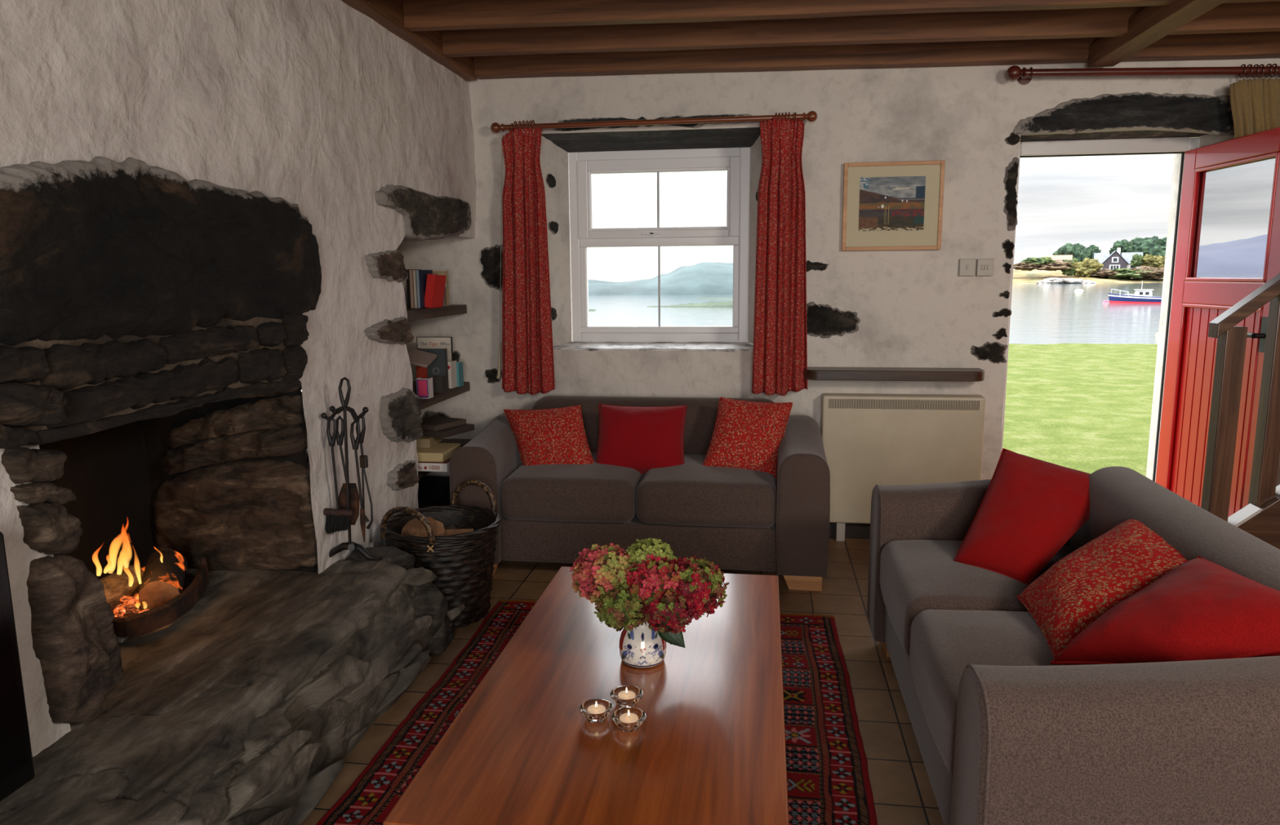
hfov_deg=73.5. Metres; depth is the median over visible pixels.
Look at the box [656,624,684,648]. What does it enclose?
leaf
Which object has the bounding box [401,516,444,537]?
log
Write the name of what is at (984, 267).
switch plate
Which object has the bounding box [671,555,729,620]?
hydrangea
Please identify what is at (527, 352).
curtain
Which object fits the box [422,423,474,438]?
book
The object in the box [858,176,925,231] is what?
painting
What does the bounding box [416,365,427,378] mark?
book
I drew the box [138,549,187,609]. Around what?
log
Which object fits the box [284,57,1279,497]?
wall
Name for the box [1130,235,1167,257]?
tree
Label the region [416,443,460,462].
game box
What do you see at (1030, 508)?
cushion
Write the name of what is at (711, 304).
island
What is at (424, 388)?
book
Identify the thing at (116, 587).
log
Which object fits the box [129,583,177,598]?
log
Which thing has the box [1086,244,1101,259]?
tree
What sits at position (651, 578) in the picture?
hydrangea
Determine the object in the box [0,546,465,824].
stone hearth
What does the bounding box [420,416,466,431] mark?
book
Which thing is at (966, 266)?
switch plate
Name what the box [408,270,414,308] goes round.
book
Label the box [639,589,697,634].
hydrangea
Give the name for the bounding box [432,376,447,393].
box
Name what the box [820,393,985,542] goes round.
heater
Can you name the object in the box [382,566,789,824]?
coffee table
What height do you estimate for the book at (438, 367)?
0.212 m
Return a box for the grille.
[827,399,980,410]
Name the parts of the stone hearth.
fire grate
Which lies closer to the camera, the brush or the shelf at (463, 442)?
the brush
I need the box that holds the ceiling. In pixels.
[276,0,1279,80]
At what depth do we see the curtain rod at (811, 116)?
4.30 m
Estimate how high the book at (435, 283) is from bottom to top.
0.168 m
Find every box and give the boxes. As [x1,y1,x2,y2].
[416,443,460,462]
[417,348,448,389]
[417,457,450,471]
[417,475,450,508]
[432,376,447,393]
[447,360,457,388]
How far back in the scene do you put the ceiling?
3.71 m
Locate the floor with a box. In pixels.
[300,537,943,824]
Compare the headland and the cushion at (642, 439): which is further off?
the headland
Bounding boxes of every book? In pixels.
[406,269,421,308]
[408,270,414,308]
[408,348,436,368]
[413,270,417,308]
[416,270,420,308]
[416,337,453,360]
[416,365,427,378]
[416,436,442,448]
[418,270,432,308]
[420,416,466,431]
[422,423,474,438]
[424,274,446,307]
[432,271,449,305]
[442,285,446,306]
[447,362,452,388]
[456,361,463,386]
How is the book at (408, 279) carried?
on the shelf at (413, 314)
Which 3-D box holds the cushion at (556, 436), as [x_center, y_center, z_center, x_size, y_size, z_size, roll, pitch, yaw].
[-0.441,0.135,4.198,0.518,0.327,0.216,1,9,8]
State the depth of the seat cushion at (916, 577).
2.55 m
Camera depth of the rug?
2.66 m
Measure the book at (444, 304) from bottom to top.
0.107 m
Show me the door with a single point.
(1226, 246)
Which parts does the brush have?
loop handle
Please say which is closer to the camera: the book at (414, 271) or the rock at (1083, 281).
the book at (414, 271)
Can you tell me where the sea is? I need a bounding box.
[587,275,1163,344]
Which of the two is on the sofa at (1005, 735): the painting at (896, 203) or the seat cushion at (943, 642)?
the seat cushion at (943, 642)
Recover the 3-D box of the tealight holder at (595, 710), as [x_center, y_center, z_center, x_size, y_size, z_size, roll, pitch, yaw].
[-0.097,0.664,1.915,0.077,0.041,0.077,1,9,8]
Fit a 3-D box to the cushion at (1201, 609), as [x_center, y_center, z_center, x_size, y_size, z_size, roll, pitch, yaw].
[1.145,0.460,1.855,0.451,0.242,0.529,1,9,8]
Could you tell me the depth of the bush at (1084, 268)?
318.58 m
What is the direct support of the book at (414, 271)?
on the shelf at (413, 314)
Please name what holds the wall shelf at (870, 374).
attached to the wall at (905, 308)
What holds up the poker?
hanging from the stand
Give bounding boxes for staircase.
[1200,272,1279,549]
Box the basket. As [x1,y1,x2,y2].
[379,479,501,629]
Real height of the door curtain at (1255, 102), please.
1.419 m
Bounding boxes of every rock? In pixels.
[1035,277,1084,284]
[1082,280,1095,283]
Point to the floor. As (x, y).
(903, 793)
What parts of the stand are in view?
loop handle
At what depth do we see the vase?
2.15 m
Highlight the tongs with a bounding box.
[355,413,373,529]
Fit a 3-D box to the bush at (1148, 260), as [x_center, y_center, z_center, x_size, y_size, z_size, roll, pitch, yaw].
[192.277,-56.585,323.196,7.572,6.542,6.389,1,9,8]
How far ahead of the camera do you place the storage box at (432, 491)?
4.46 m
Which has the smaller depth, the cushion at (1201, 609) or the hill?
the cushion at (1201, 609)
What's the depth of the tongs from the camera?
3.02 m
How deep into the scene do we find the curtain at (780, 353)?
4.31 m
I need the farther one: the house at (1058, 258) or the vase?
the house at (1058, 258)
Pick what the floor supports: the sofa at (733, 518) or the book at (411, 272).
the sofa at (733, 518)
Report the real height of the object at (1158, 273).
5.460 m
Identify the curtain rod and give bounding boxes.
[490,111,817,133]
[1006,65,1279,84]
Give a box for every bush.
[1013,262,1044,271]
[1019,257,1056,264]
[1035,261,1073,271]
[1059,266,1076,275]
[1062,257,1078,262]
[1070,257,1103,277]
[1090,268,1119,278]
[1107,268,1154,279]
[1129,253,1143,267]
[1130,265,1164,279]
[1140,253,1158,267]
[1152,255,1165,267]
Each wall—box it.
[0,0,475,756]
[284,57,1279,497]
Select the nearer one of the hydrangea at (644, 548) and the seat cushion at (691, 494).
the hydrangea at (644, 548)
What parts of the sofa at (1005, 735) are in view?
arm, arm, backrest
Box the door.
[1000,127,1279,517]
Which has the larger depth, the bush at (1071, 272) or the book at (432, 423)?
the bush at (1071, 272)
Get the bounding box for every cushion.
[499,452,644,523]
[503,404,594,465]
[595,404,687,474]
[635,454,777,528]
[702,396,793,479]
[879,540,1073,657]
[909,609,1062,778]
[953,448,1089,584]
[1017,519,1187,659]
[1049,555,1279,665]
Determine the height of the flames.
0.322 m
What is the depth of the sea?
94.77 m
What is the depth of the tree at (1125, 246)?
346.92 m
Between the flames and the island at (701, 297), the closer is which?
the flames
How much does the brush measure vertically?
0.430 m
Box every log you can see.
[99,564,143,610]
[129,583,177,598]
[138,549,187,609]
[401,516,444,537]
[444,524,456,529]
[444,528,473,536]
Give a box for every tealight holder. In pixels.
[578,698,613,723]
[609,685,643,707]
[611,706,646,732]
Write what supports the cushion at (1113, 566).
on the sofa at (1005, 735)
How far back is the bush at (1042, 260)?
325.26 m
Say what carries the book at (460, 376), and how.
on the shelf at (437, 397)
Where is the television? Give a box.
[0,531,35,801]
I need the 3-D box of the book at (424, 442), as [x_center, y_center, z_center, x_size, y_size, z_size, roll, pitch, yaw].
[-1.083,0.132,4.213,0.168,0.045,0.200,0,9,5]
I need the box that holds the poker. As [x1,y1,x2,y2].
[350,420,365,542]
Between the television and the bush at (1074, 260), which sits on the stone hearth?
the television
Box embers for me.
[112,595,148,617]
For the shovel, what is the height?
0.407 m
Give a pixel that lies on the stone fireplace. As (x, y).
(153, 331)
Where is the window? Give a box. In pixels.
[568,146,750,342]
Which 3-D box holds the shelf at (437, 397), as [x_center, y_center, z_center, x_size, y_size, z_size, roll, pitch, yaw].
[-1.188,-0.084,4.364,0.385,0.048,0.815,1,9,8]
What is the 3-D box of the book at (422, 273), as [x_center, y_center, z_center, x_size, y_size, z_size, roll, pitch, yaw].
[-1.057,-0.613,4.247,0.011,0.184,0.150,1,9,8]
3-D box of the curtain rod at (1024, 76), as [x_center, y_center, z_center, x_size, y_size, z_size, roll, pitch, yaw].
[2.417,-1.585,3.984,1.383,0.089,0.143,1,9,8]
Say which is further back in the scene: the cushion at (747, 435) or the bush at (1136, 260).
the bush at (1136, 260)
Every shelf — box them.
[405,304,466,321]
[413,381,470,409]
[417,439,471,479]
[804,367,984,382]
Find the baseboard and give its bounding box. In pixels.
[829,522,870,538]
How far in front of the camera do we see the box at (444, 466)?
3.99 m
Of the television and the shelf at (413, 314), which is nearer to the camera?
the television
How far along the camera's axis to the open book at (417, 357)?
4.18 m
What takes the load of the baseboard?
attached to the wall at (905, 308)
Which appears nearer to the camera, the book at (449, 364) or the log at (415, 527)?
the log at (415, 527)
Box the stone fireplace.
[0,155,321,725]
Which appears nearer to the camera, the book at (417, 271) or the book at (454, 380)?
the book at (417, 271)
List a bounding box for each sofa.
[449,395,830,591]
[866,466,1279,824]
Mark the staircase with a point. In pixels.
(1260, 518)
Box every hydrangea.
[569,542,636,603]
[593,582,646,632]
[623,537,677,569]
[626,551,683,609]
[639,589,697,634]
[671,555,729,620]
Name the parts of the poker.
loop handle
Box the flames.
[93,530,162,608]
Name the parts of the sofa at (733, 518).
arm, backrest, arm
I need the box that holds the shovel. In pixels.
[335,415,359,524]
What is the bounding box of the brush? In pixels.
[323,416,355,534]
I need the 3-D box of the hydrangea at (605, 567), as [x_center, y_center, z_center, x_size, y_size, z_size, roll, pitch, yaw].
[-0.088,0.461,2.196,0.182,0.254,0.181,-4,10,-20]
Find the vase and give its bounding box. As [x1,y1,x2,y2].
[619,617,666,668]
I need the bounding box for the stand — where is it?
[320,377,382,560]
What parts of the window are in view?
handle, opening sash, rail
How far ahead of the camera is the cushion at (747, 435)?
4.01 m
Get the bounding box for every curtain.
[502,120,555,395]
[751,111,807,395]
[1229,63,1279,138]
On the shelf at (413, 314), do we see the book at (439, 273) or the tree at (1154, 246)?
the book at (439, 273)
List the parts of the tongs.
loop handle, spring plate, tong rod, tong rod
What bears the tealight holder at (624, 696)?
on the coffee table
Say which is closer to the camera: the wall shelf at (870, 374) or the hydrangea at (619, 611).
the hydrangea at (619, 611)
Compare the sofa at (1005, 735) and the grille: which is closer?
the sofa at (1005, 735)
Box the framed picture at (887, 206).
[841,160,945,250]
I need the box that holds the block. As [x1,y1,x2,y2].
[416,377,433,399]
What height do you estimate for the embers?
0.045 m
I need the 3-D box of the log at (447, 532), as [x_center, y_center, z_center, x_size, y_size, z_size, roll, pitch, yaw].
[-0.749,0.601,3.544,0.146,0.266,0.207,-1,9,-4]
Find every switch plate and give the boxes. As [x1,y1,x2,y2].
[958,258,976,275]
[976,258,994,275]
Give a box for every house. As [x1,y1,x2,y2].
[1044,254,1072,262]
[1093,248,1142,270]
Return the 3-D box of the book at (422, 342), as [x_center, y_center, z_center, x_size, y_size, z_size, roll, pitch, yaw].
[-1.099,-0.278,4.604,0.195,0.257,0.013,1,9,8]
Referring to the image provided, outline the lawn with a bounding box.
[1002,343,1157,476]
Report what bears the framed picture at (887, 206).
attached to the wall at (905, 308)
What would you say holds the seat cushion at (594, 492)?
on the sofa at (733, 518)
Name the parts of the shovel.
loop handle, blade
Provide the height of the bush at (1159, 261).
6.739 m
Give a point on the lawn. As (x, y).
(1083, 407)
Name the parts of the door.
frame, boarded panel, moulding, pane, handle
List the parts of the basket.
handle, handle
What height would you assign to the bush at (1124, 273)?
4.194 m
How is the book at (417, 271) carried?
on the shelf at (413, 314)
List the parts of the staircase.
newel post, handrail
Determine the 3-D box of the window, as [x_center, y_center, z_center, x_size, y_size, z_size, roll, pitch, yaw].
[0.106,-0.927,4.821,1.010,1.065,0.115,1,9,8]
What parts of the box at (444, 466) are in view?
lid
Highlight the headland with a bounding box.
[1012,269,1163,284]
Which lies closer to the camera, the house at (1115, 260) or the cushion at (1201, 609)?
the cushion at (1201, 609)
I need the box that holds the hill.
[587,262,733,295]
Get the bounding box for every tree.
[1052,243,1090,262]
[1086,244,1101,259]
[1108,239,1133,255]
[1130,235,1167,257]
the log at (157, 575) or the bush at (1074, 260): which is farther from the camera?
the bush at (1074, 260)
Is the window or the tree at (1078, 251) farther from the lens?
the tree at (1078, 251)
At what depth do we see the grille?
4.34 m
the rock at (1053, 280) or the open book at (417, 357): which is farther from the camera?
the rock at (1053, 280)
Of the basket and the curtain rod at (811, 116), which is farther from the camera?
the curtain rod at (811, 116)
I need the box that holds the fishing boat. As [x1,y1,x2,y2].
[1108,280,1161,303]
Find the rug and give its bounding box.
[315,600,877,824]
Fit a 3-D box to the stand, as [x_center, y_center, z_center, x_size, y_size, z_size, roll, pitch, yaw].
[-1.047,0.207,3.054,0.238,0.673,0.123,5,10,29]
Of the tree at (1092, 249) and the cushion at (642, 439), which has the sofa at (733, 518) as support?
the cushion at (642, 439)
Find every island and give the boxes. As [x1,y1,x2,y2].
[647,300,733,306]
[694,297,733,298]
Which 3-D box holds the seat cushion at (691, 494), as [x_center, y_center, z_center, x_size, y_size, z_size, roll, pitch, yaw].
[0.333,0.352,4.091,0.633,0.226,0.664,1,9,8]
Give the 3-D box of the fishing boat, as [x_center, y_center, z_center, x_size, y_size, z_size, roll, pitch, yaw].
[67.704,-16.083,115.665,8.026,3.350,1.949,4,10,27]

